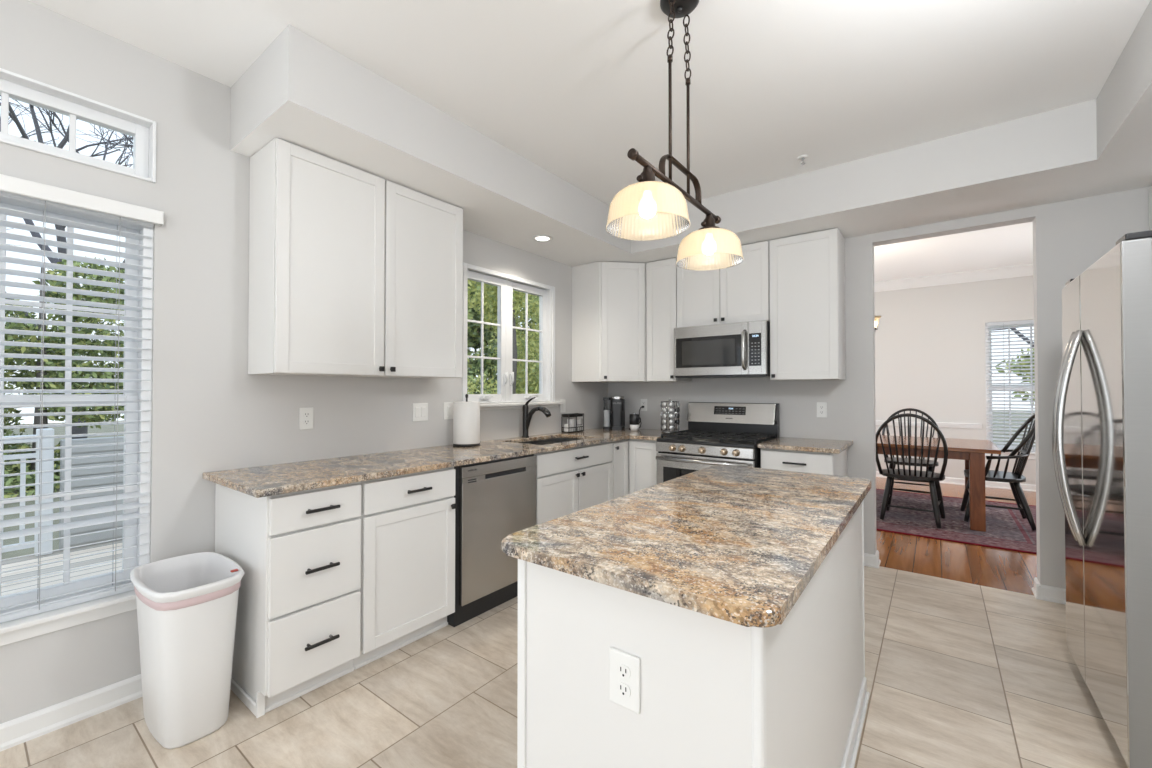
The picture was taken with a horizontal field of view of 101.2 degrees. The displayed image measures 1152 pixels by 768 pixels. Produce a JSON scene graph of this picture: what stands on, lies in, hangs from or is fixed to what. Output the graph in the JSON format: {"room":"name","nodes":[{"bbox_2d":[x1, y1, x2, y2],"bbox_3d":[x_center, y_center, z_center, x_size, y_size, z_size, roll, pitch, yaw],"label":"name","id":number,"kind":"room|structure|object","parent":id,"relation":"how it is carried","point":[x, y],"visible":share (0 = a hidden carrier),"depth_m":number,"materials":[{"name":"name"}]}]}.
{"room":"kitchen","nodes":[
{"label":"kitchen","id":0,"kind":"room"},
{"bbox_2d":[0,0,607,723],"bbox_3d":[-2.894,-0.065,0.754,0.120,2.977,10.740,-1,-1,37],"label":"wall","id":1,"kind":"structure","parent":0,"point":[209,414],"depth_m":2.17,"materials":[{"name":"grey paint"}]},
{"bbox_2d":[0,674,141,751],"bbox_3d":[-3.854,1.242,-0.645,0.024,0.088,7.140,-1,-1,37],"label":"baseboard","id":2,"kind":"structure","parent":1,"relation":"attached to","point":[14,732],"depth_m":1.83,"materials":[{"name":"white paint"}]},
{"bbox_2d":[0,202,153,645],"bbox_3d":[-2.124,0.105,1.711,0.165,1.678,0.980,-1,-1,37],"label":"window","id":3,"kind":"structure","parent":1,"relation":"in","point":[11,631],"depth_m":1.94,"materials":[{"name":"white plastic"}]},
{"bbox_2d":[0,174,163,622],"bbox_3d":[-2.105,0.054,1.695,0.081,1.615,0.937,-1,-1,37],"label":"window blind","id":4,"kind":"object","parent":3,"relation":"attached to","point":[13,190],"visible":0.91,"depth_m":1.86,"materials":[{"name":"white plastic"}]},
{"bbox_2d":[0,68,156,182],"bbox_3d":[-2.136,-1.012,1.738,0.112,0.267,0.885,-1,-1,37],"label":"window","id":5,"kind":"structure","parent":1,"relation":"in","point":[15,86],"depth_m":1.91,"materials":[{"name":"white plastic"}]},
{"bbox_2d":[299,407,312,429],"bbox_3d":[-1.450,0.185,2.545,0.008,0.117,0.072,-1,-1,37],"label":"wall outlet","id":6,"kind":"object","parent":1,"relation":"attached to","point":[305,414],"visible":1,"depth_m":2.54,"materials":[{"name":"white plastic"}]},
{"bbox_2d":[303,412,309,416],"bbox_3d":[-1.448,0.166,2.544,0.003,0.027,0.034,-1,-1,37],"label":"receptacle","id":7,"kind":"object","parent":6,"relation":"attached to","point":[305,414],"depth_m":2.54,"materials":[{"name":"grey plastic"}]},
{"bbox_2d":[303,419,309,424],"bbox_3d":[-1.448,0.205,2.543,0.003,0.027,0.034,-1,-1,37],"label":"receptacle","id":8,"kind":"object","parent":6,"relation":"attached to","point":[305,421],"depth_m":2.54,"materials":[{"name":"grey plastic"}]},
{"bbox_2d":[248,138,462,378],"bbox_3d":[-1.154,-0.581,2.657,0.351,1.075,1.068,-1,-1,37],"label":"upper cabinet","id":9,"kind":"object","parent":1,"relation":"attached to","point":[354,272],"visible":1,"depth_m":2.41,"materials":[{"name":"white paint"}]},
{"bbox_2d":[412,403,427,420],"bbox_3d":[-1.022,0.185,3.108,0.009,0.117,0.116,-1,-1,37],"label":"light switch","id":10,"kind":"object","parent":1,"relation":"attached to","point":[419,410],"visible":1,"depth_m":3.11,"materials":[{"name":"white plastic"}]},
{"bbox_2d":[443,402,452,419],"bbox_3d":[-0.883,0.187,3.291,0.009,0.117,0.090,-1,-1,37],"label":"light switch","id":11,"kind":"object","parent":1,"relation":"attached to","point":[448,407],"visible":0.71,"depth_m":3.28,"materials":[{"name":"white plastic"}]},
{"bbox_2d":[462,262,563,409],"bbox_3d":[-0.510,-0.334,3.850,0.155,1.067,1.120,-1,-1,37],"label":"window","id":12,"kind":"structure","parent":1,"relation":"in","point":[505,283],"depth_m":3.83,"materials":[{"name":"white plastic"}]},
{"bbox_2d":[560,400,565,412],"bbox_3d":[-0.117,0.200,4.298,0.009,0.117,0.072,-1,-1,37],"label":"light switch","id":13,"kind":"object","parent":1,"relation":"attached to","point":[562,406],"visible":0.91,"depth_m":4.30,"materials":[{"name":"white plastic"}]},
{"bbox_2d":[572,261,645,382],"bbox_3d":[0.387,-0.557,4.470,0.611,1.075,0.615,-1,-1,37],"label":"upper cabinet","id":14,"kind":"object","parent":1,"relation":"attached to","point":[609,298],"visible":0.96,"depth_m":4.25,"materials":[{"name":"white paint"}]},
{"bbox_2d":[0,477,1128,767],"bbox_3d":[0.273,1.367,1.003,4.840,0.120,15.000,-1,-1,37],"label":"floor","id":15,"kind":"structure","parent":0,"point":[958,674],"depth_m":1.97,"materials":[{"name":"tile"}]},
{"bbox_2d":[130,552,244,748],"bbox_3d":[-1.539,1.026,1.870,0.480,0.586,0.308,-1,-1,37],"label":"trash bin","id":16,"kind":"object","parent":15,"relation":"on","point":[187,605],"visible":1,"depth_m":1.74,"materials":[{"name":"white plastic"}]},
{"bbox_2d":[215,482,360,717],"bbox_3d":[-1.321,0.880,2.168,0.651,0.884,0.397,-1,-1,37],"label":"base cabinet","id":17,"kind":"object","parent":15,"relation":"on","point":[297,631],"visible":0.88,"depth_m":1.97,"materials":[{"name":"white paint"}]},
{"bbox_2d":[353,467,456,669],"bbox_3d":[-1.041,0.885,2.537,0.651,0.884,0.526,-1,-1,37],"label":"base cabinet","id":18,"kind":"object","parent":15,"relation":"on","point":[407,590],"visible":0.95,"depth_m":2.33,"materials":[{"name":"white paint"}]},
{"bbox_2d":[447,454,536,626],"bbox_3d":[-0.688,0.894,3.007,0.613,0.878,0.642,-1,-1,37],"label":"dishwasher","id":19,"kind":"object","parent":15,"relation":"on","point":[495,500],"visible":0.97,"depth_m":2.75,"materials":[{"name":"silver metal"}]},
{"bbox_2d":[534,438,612,524],"bbox_3d":[-0.209,0.899,3.631,0.651,0.884,0.924,-1,-1,37],"label":"base cabinet","id":20,"kind":"object","parent":15,"relation":"on","point":[571,480],"visible":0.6,"depth_m":3.41,"materials":[{"name":"white paint"}]},
{"bbox_2d":[611,439,657,498],"bbox_3d":[0.430,0.908,4.268,0.898,0.884,0.854,-1,-1,37],"label":"base cabinet","id":21,"kind":"object","parent":15,"relation":"on","point":[634,461],"visible":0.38,"depth_m":3.94,"materials":[{"name":"white paint"}]},
{"bbox_2d":[203,428,673,497],"bbox_3d":[-0.337,0.437,3.262,0.906,0.030,3.397,-1,-1,37],"label":"countertop","id":22,"kind":"structure","parent":21,"relation":"on","point":[268,480],"depth_m":2.49,"materials":[{"name":"stone"}]},
{"bbox_2d":[453,394,479,446],"bbox_3d":[-0.752,0.245,3.258,0.184,0.354,0.184,-1,-1,37],"label":"paper towel holder","id":23,"kind":"object","parent":22,"relation":"on","point":[466,395],"visible":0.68,"depth_m":3.18,"materials":[{"name":"black metal"}]},
{"bbox_2d":[453,401,479,443],"bbox_3d":[-0.752,0.264,3.258,0.180,0.284,0.180,-1,-1,37],"label":"paper towel roll","id":24,"kind":"object","parent":23,"relation":"on","point":[466,415],"visible":1,"depth_m":3.18,"materials":[{"name":"white paper"}]},
{"bbox_2d":[522,397,550,437],"bbox_3d":[-0.314,0.266,3.749,0.296,0.326,0.060,-1,-1,37],"label":"kitchen faucet","id":25,"kind":"object","parent":22,"relation":"on","point":[527,417],"visible":1,"depth_m":3.79,"materials":[{"name":"black metal"}]},
{"bbox_2d":[523,438,580,444],"bbox_3d":[-0.188,0.552,3.675,0.407,0.188,0.712,-1,-1,37],"label":"sink","id":26,"kind":"object","parent":22,"relation":"in","point":[555,440],"visible":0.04,"depth_m":3.96,"materials":[{"name":"metal"}]},
{"bbox_2d":[561,413,583,432],"bbox_3d":[-0.028,0.352,4.298,0.087,0.164,0.228,-1,-1,37],"label":"wire caddy","id":27,"kind":"object","parent":22,"relation":"on","point":[576,415],"visible":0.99,"depth_m":4.26,"materials":[{"name":"black metal"}]},
{"bbox_2d":[564,424,570,431],"bbox_3d":[-0.074,0.394,4.238,0.054,0.068,0.040,-1,-1,37],"label":"packet","id":28,"kind":"object","parent":27,"relation":"in","point":[565,425],"visible":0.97,"depth_m":4.22,"materials":[{"name":"white paper"}]},
{"bbox_2d":[567,419,573,431],"bbox_3d":[-0.048,0.372,4.273,0.054,0.114,0.042,-1,-1,37],"label":"packet","id":29,"kind":"object","parent":27,"relation":"in","point":[571,421],"visible":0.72,"depth_m":4.25,"materials":[{"name":"white paper"}]},
{"bbox_2d":[574,419,579,430],"bbox_3d":[-0.001,0.377,4.334,0.054,0.106,0.068,-1,-1,37],"label":"packet","id":30,"kind":"object","parent":27,"relation":"in","point":[578,420],"visible":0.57,"depth_m":4.31,"materials":[{"name":"white paper"}]},
{"bbox_2d":[603,396,624,429],"bbox_3d":[0.369,0.280,4.591,0.203,0.318,0.250,0,-1,9],"label":"coffee maker","id":31,"kind":"object","parent":22,"relation":"on","point":[613,418],"visible":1,"depth_m":4.50,"materials":[{"name":"black plastic"}]},
{"bbox_2d":[629,412,640,430],"bbox_3d":[0.549,0.351,4.421,0.094,0.172,0.116,0,-1,-8],"label":"coffee mug","id":32,"kind":"object","parent":22,"relation":"on","point":[634,422],"visible":1,"depth_m":4.39,"materials":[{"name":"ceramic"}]},
{"bbox_2d":[630,425,638,430],"bbox_3d":[0.547,0.408,4.431,0.092,0.058,0.092,-1,-1,37],"label":"cup","id":33,"kind":"object","parent":32,"relation":"on","point":[633,427],"depth_m":4.40,"materials":[{"name":"white ceramic"}]},
{"bbox_2d":[629,414,640,424],"bbox_3d":[0.549,0.330,4.421,0.093,0.098,0.116,0,-1,-8],"label":"cup","id":34,"kind":"object","parent":32,"relation":"on","point":[633,418],"depth_m":4.39,"materials":[{"name":"black ceramic"}]},
{"bbox_2d":[661,399,678,432],"bbox_3d":[0.842,0.282,4.247,0.166,0.306,0.170,-1,-1,37],"label":"pod carousel","id":35,"kind":"object","parent":22,"relation":"on","point":[669,401],"visible":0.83,"depth_m":4.18,"materials":[{"name":"silver metal"}]},
{"bbox_2d":[517,500,869,767],"bbox_3d":[0.544,0.874,1.631,0.657,0.884,1.524,-1,-1,37],"label":"kitchen island","id":36,"kind":"object","parent":15,"relation":"on","point":[715,692],"visible":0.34,"depth_m":1.06,"materials":[{"name":"white paint"}]},
{"bbox_2d":[609,647,639,713],"bbox_3d":[0.104,0.635,1.016,0.076,0.117,0.008,-1,-1,37],"label":"wall outlet","id":37,"kind":"object","parent":36,"relation":"attached to","point":[624,668],"visible":1,"depth_m":1.01,"materials":[{"name":"white plastic"}]},
{"bbox_2d":[617,663,630,679],"bbox_3d":[0.102,0.616,1.014,0.034,0.027,0.003,-1,-1,37],"label":"receptacle","id":38,"kind":"object","parent":37,"relation":"attached to","point":[623,669],"depth_m":1.01,"materials":[{"name":"white plastic"}]},
{"bbox_2d":[617,682,630,697],"bbox_3d":[0.102,0.655,1.013,0.034,0.027,0.003,-1,-1,37],"label":"receptacle","id":39,"kind":"object","parent":37,"relation":"attached to","point":[623,688],"depth_m":1.01,"materials":[{"name":"grey plastic"}]},
{"bbox_2d":[501,465,870,627],"bbox_3d":[0.530,0.416,1.615,0.680,0.030,1.550,-1,-1,37],"label":"island countertop","id":40,"kind":"structure","parent":36,"relation":"on","point":[740,545],"depth_m":1.20,"materials":[{"name":"stone"}]},
{"bbox_2d":[656,402,779,483],"bbox_3d":[1.132,0.751,3.795,0.768,1.186,0.749,-1,-1,37],"label":"gas range","id":41,"kind":"object","parent":15,"relation":"on","point":[718,433],"visible":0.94,"depth_m":3.75,"materials":[{"name":"silver metal"}]},
{"bbox_2d":[656,430,775,447],"bbox_3d":[1.142,0.430,3.812,0.768,0.059,0.645,-1,-1,37],"label":"cooktop","id":42,"kind":"object","parent":41,"relation":"in","point":[685,438],"depth_m":3.68,"materials":[{"name":"black metal"}]},
{"bbox_2d":[761,448,846,475],"bbox_3d":[1.669,0.897,3.454,0.465,0.884,0.651,-1,-1,37],"label":"base cabinet","id":43,"kind":"object","parent":15,"relation":"on","point":[787,460],"visible":0.29,"depth_m":3.23,"materials":[{"name":"white paint"}]},
{"bbox_2d":[757,437,852,453],"bbox_3d":[1.683,0.440,3.453,0.515,0.030,0.648,-1,-1,37],"label":"countertop","id":44,"kind":"structure","parent":43,"relation":"on","point":[781,443],"depth_m":3.31,"materials":[{"name":"stone"}]},
{"bbox_2d":[876,489,1036,553],"bbox_3d":[3.426,1.355,5.202,2.707,0.012,2.109,-1,-1,37],"label":"area rug","id":45,"kind":"object","parent":15,"relation":"on","point":[1006,529],"visible":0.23,"depth_m":4.56,"materials":[{"name":"red fabric"}]},
{"bbox_2d":[882,408,938,485],"bbox_3d":[3.960,0.824,5.599,0.589,1.059,0.533,-1,-1,35],"label":"dining chair","id":46,"kind":"object","parent":45,"relation":"on","point":[931,462],"visible":0.49,"depth_m":5.67,"materials":[{"name":"black paint"}]},
{"bbox_2d":[876,413,947,527],"bbox_3d":[3.337,0.813,4.706,0.589,1.059,0.533,-1,-1,40],"label":"dining chair","id":47,"kind":"object","parent":45,"relation":"on","point":[932,477],"visible":1,"depth_m":4.57,"materials":[{"name":"black paint"}]},
{"bbox_2d":[877,435,1000,531],"bbox_3d":[3.295,0.977,5.224,2.010,0.750,1.070,-1,-1,37],"label":"dining table","id":48,"kind":"object","parent":45,"relation":"on","point":[973,451],"visible":0.48,"depth_m":4.41,"materials":[{"name":"brown wood"}]},
{"bbox_2d":[960,414,1035,529],"bbox_3d":[4.174,0.797,4.641,0.614,1.091,0.662,-1,-1,36],"label":"armchair","id":49,"kind":"object","parent":45,"relation":"on","point":[1013,478],"visible":0.76,"depth_m":4.49,"materials":[{"name":"black paint"}]},
{"bbox_2d":[1052,230,1151,767],"bbox_3d":[2.336,0.413,1.684,0.875,1.806,0.910,-1,-1,37],"label":"refrigerator","id":50,"kind":"object","parent":15,"relation":"on","point":[1102,412],"visible":1,"depth_m":1.65,"materials":[{"name":"metal"}]},
{"bbox_2d":[28,0,1149,204],"bbox_3d":[-1.254,-1.519,-0.474,4.240,0.100,10.740,-1,-1,37],"label":"ceiling","id":51,"kind":"structure","parent":0,"point":[570,87],"depth_m":2.10,"materials":[{"name":"white paint"}]},
{"bbox_2d":[606,0,743,270],"bbox_3d":[0.396,-0.976,1.774,0.274,0.928,0.806,-1,-1,37],"label":"pendant light","id":52,"kind":"object","parent":51,"relation":"hanging from","point":[647,209],"visible":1,"depth_m":1.69,"materials":[{"name":"white glass"}]},
{"bbox_2d":[798,155,807,164],"bbox_3d":[1.424,-1.402,2.968,0.060,0.044,0.060,-1,-1,37],"label":"sprinkler","id":53,"kind":"object","parent":51,"relation":"attached to","point":[802,157],"visible":1,"depth_m":2.96,"materials":[{"name":"white paint"}]},
{"bbox_2d":[230,0,1151,266],"bbox_3d":[-1.254,-1.316,-0.477,4.000,0.307,10.500,-1,-1,37],"label":"soffit","id":54,"kind":"structure","parent":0,"point":[300,91],"depth_m":2.61,"materials":[{"name":"grey paint"}]},
{"bbox_2d":[532,235,552,241],"bbox_3d":[-0.255,-1.105,3.597,0.160,0.006,0.160,-1,-1,37],"label":"recessed light","id":55,"kind":"object","parent":54,"relation":"in","point":[539,238],"visible":1,"depth_m":3.59,"materials":[{"name":"white paint"}]},
{"bbox_2d":[608,187,1148,588],"bbox_3d":[2.006,-0.026,3.699,4.120,2.977,0.120,-1,-1,37],"label":"wall","id":56,"kind":"structure","parent":0,"point":[1069,236],"depth_m":3.38,"materials":[{"name":"grey paint"}]},
{"bbox_2d":[641,399,646,410],"bbox_3d":[0.664,0.204,4.635,0.072,0.117,0.008,-1,-1,37],"label":"wall outlet","id":57,"kind":"object","parent":56,"relation":"attached to","point":[643,401],"visible":1,"depth_m":4.63,"materials":[{"name":"white plastic"}]},
{"bbox_2d":[646,258,691,381],"bbox_3d":[0.834,-0.559,4.297,0.306,1.075,0.351,-1,-1,37],"label":"upper cabinet","id":58,"kind":"object","parent":56,"relation":"attached to","point":[661,276],"visible":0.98,"depth_m":4.18,"materials":[{"name":"white paint"}]},
{"bbox_2d":[677,241,769,327],"bbox_3d":[1.262,-0.791,3.974,0.762,0.621,0.351,-1,-1,37],"label":"upper cabinet","id":59,"kind":"object","parent":56,"relation":"attached to","point":[738,293],"visible":0.62,"depth_m":3.81,"materials":[{"name":"white paint"}]},
{"bbox_2d":[674,320,769,377],"bbox_3d":[1.233,-0.265,3.927,0.756,0.424,0.449,-1,-1,37],"label":"microwave","id":60,"kind":"object","parent":59,"relation":"attached to","point":[741,349],"visible":1,"depth_m":3.76,"materials":[{"name":"silver metal"}]},
{"bbox_2d":[769,228,845,380],"bbox_3d":[1.754,-0.569,3.597,0.466,1.075,0.351,-1,-1,37],"label":"upper cabinet","id":61,"kind":"object","parent":56,"relation":"attached to","point":[807,271],"visible":1,"depth_m":3.47,"materials":[{"name":"white paint"}]},
{"bbox_2d":[817,402,826,417],"bbox_3d":[1.915,0.202,3.684,0.072,0.117,0.008,-1,-1,37],"label":"wall outlet","id":62,"kind":"object","parent":56,"relation":"attached to","point":[821,406],"visible":1,"depth_m":3.68,"materials":[{"name":"white plastic"}]},
{"bbox_2d":[864,471,1065,604],"bbox_3d":[3.442,1.318,5.175,4.600,0.088,4.284,-1,-1,37],"label":"baseboard","id":63,"kind":"structure","parent":56,"relation":"attached to","point":[1041,592],"depth_m":3.46,"materials":[{"name":"white paint"}]},
{"bbox_2d":[874,222,1032,281],"bbox_3d":[3.522,-1.587,5.317,4.840,0.100,4.260,-1,-1,37],"label":"ceiling","id":64,"kind":"structure","parent":0,"point":[1009,245],"depth_m":5.52,"materials":[{"name":"white paint"}]},
{"bbox_2d":[875,316,880,329],"bbox_3d":[3.114,-1.012,5.290,0.512,1.050,0.505,-1,-1,37],"label":"wall sconce","id":65,"kind":"object","parent":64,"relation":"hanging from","point":[877,318],"visible":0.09,"depth_m":5.11,"materials":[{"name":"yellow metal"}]},
{"bbox_2d":[874,275,1035,484],"bbox_3d":[4.775,-0.056,6.946,4.840,3.120,0.120,-1,-1,37],"label":"wall","id":66,"kind":"structure","parent":0,"point":[930,341],"depth_m":6.60,"materials":[{"name":"white paint"}]},
{"bbox_2d":[875,420,981,428],"bbox_3d":[4.727,0.575,6.875,4.600,0.067,0.036,-1,-1,37],"label":"trim","id":67,"kind":"structure","parent":66,"relation":"attached to","point":[878,422],"depth_m":6.57,"materials":[{"name":"white paint"}]},
{"bbox_2d":[874,263,1032,291],"bbox_3d":[4.702,-1.449,6.868,4.600,0.135,0.120,-1,-1,37],"label":"trim","id":68,"kind":"structure","parent":66,"relation":"attached to","point":[1021,270],"depth_m":6.47,"materials":[{"name":"white paint"}]},
{"bbox_2d":[985,320,1035,459],"bbox_3d":[5.867,0.068,6.076,1.010,1.790,0.160,-1,-1,37],"label":"window","id":69,"kind":"structure","parent":66,"relation":"in","point":[1032,455],"depth_m":6.32,"materials":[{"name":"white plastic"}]},
{"bbox_2d":[986,320,1034,451],"bbox_3d":[5.860,0.021,6.072,0.891,1.686,0.057,-1,-1,37],"label":"window blind","id":70,"kind":"object","parent":69,"relation":"attached to","point":[1022,321],"visible":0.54,"depth_m":6.20,"materials":[{"name":"white plastic"}]},
{"bbox_3d":[0.350,-0.098,-1.787,0.120,2.977,10.620,-1,-1,37],"label":"wall","id":71,"kind":"structure","parent":0,"visible":0},
{"bbox_2d":[1149,185,1151,229],"bbox_3d":[2.821,-0.955,1.851,0.327,0.347,1.845,-1,-1,37],"label":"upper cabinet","id":72,"kind":"object","parent":71,"relation":"attached to","point":[1150,187],"visible":0.65,"depth_m":2.66,"materials":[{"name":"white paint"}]},
{"label":"outside","id":73,"kind":"structure","parent":0,"visible":0},
{"bbox_2d":[1,540,122,595],"bbox_3d":[-4.066,1.514,2.251,3.578,0.060,5.500,-1,-1,37],"label":"floor","id":74,"kind":"structure","parent":73,"point":[21,562],"depth_m":3.90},
{"bbox_2d":[2,428,53,556],"bbox_3d":[-5.857,0.933,2.709,0.120,1.108,3.850,-1,-1,37],"label":"deck railing","id":75,"kind":"object","parent":74,"relation":"on","point":[46,454],"visible":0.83,"depth_m":4.15,"materials":[{"name":"white wood"}]},
{"bbox_2d":[59,436,123,550],"bbox_3d":[-4.245,1.017,4.875,0.105,0.998,1.450,-1,-1,37],"label":"screen","id":76,"kind":"object","parent":74,"relation":"on","point":[101,450],"visible":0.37,"depth_m":4.43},
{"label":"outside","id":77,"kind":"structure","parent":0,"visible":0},
{"bbox_3d":[8.920,2.118,11.216,18.000,0.035,7.500,-1,-1,37],"label":"ground","id":78,"kind":"structure","parent":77,"visible":0},
{"bbox_2d":[991,328,1033,346],"bbox_3d":[10.327,-2.203,8.729,10.886,8.642,7.251,0,-1,5],"label":"bare tree","id":79,"kind":"object","parent":78,"relation":"on","point":[1015,332],"visible":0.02,"depth_m":8.68,"materials":[{"name":"grey plant"}]},
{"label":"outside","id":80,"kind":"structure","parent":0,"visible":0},
{"bbox_2d":[2,410,1034,558],"bbox_3d":[6.380,2.186,12.831,80.000,0.050,100.000,-1,-1,37],"label":"ground","id":81,"kind":"structure","parent":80,"point":[104,428],"depth_m":18.38,"materials":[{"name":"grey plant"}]},
{"bbox_2d":[3,256,124,497],"bbox_3d":[-11.328,0.293,9.872,3.351,6.269,4.374,0,-1,22],"label":"evergreen tree","id":82,"kind":"object","parent":81,"relation":"on","point":[30,467],"visible":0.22,"depth_m":9.91,"materials":[{"name":"green plant"}]},
{"bbox_2d":[0,95,132,438],"bbox_3d":[-17.439,-5.494,14.965,12.715,15.440,10.690,-1,-1,37],"label":"bare tree","id":83,"kind":"object","parent":81,"relation":"on","point":[83,430],"visible":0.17,"depth_m":15.19,"materials":[{"name":"grey plant"}]},
{"bbox_2d":[467,280,536,393],"bbox_3d":[-3.424,-2.325,22.585,8.987,9.234,7.879,-1,-1,37],"label":"tree","id":84,"kind":"object","parent":81,"relation":"on","point":[473,329],"visible":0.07,"depth_m":20.29,"materials":[{"name":"green plant"}]},
{"bbox_2d":[467,280,538,393],"bbox_3d":[-1.637,-0.550,10.165,2.882,5.562,2.733,0,-1,-17],"label":"tree","id":85,"kind":"object","parent":81,"relation":"on","point":[489,290],"visible":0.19,"depth_m":10.18,"materials":[{"name":"green plant"}]},
{"bbox_2d":[493,293,538,389],"bbox_3d":[-0.673,-0.847,13.907,2.815,6.350,3.348,0,-1,32],"label":"tree","id":86,"kind":"object","parent":81,"relation":"on","point":[495,348],"visible":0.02,"depth_m":13.27,"materials":[{"name":"green plant"}]},
{"bbox_2d":[995,348,1034,403],"bbox_3d":[22.447,-0.026,18.448,9.329,5.396,5.083,-1,-1,37],"label":"street tree","id":87,"kind":"object","parent":81,"relation":"on","point":[1032,348],"visible":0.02,"depth_m":20.56,"materials":[{"name":"green plant"}]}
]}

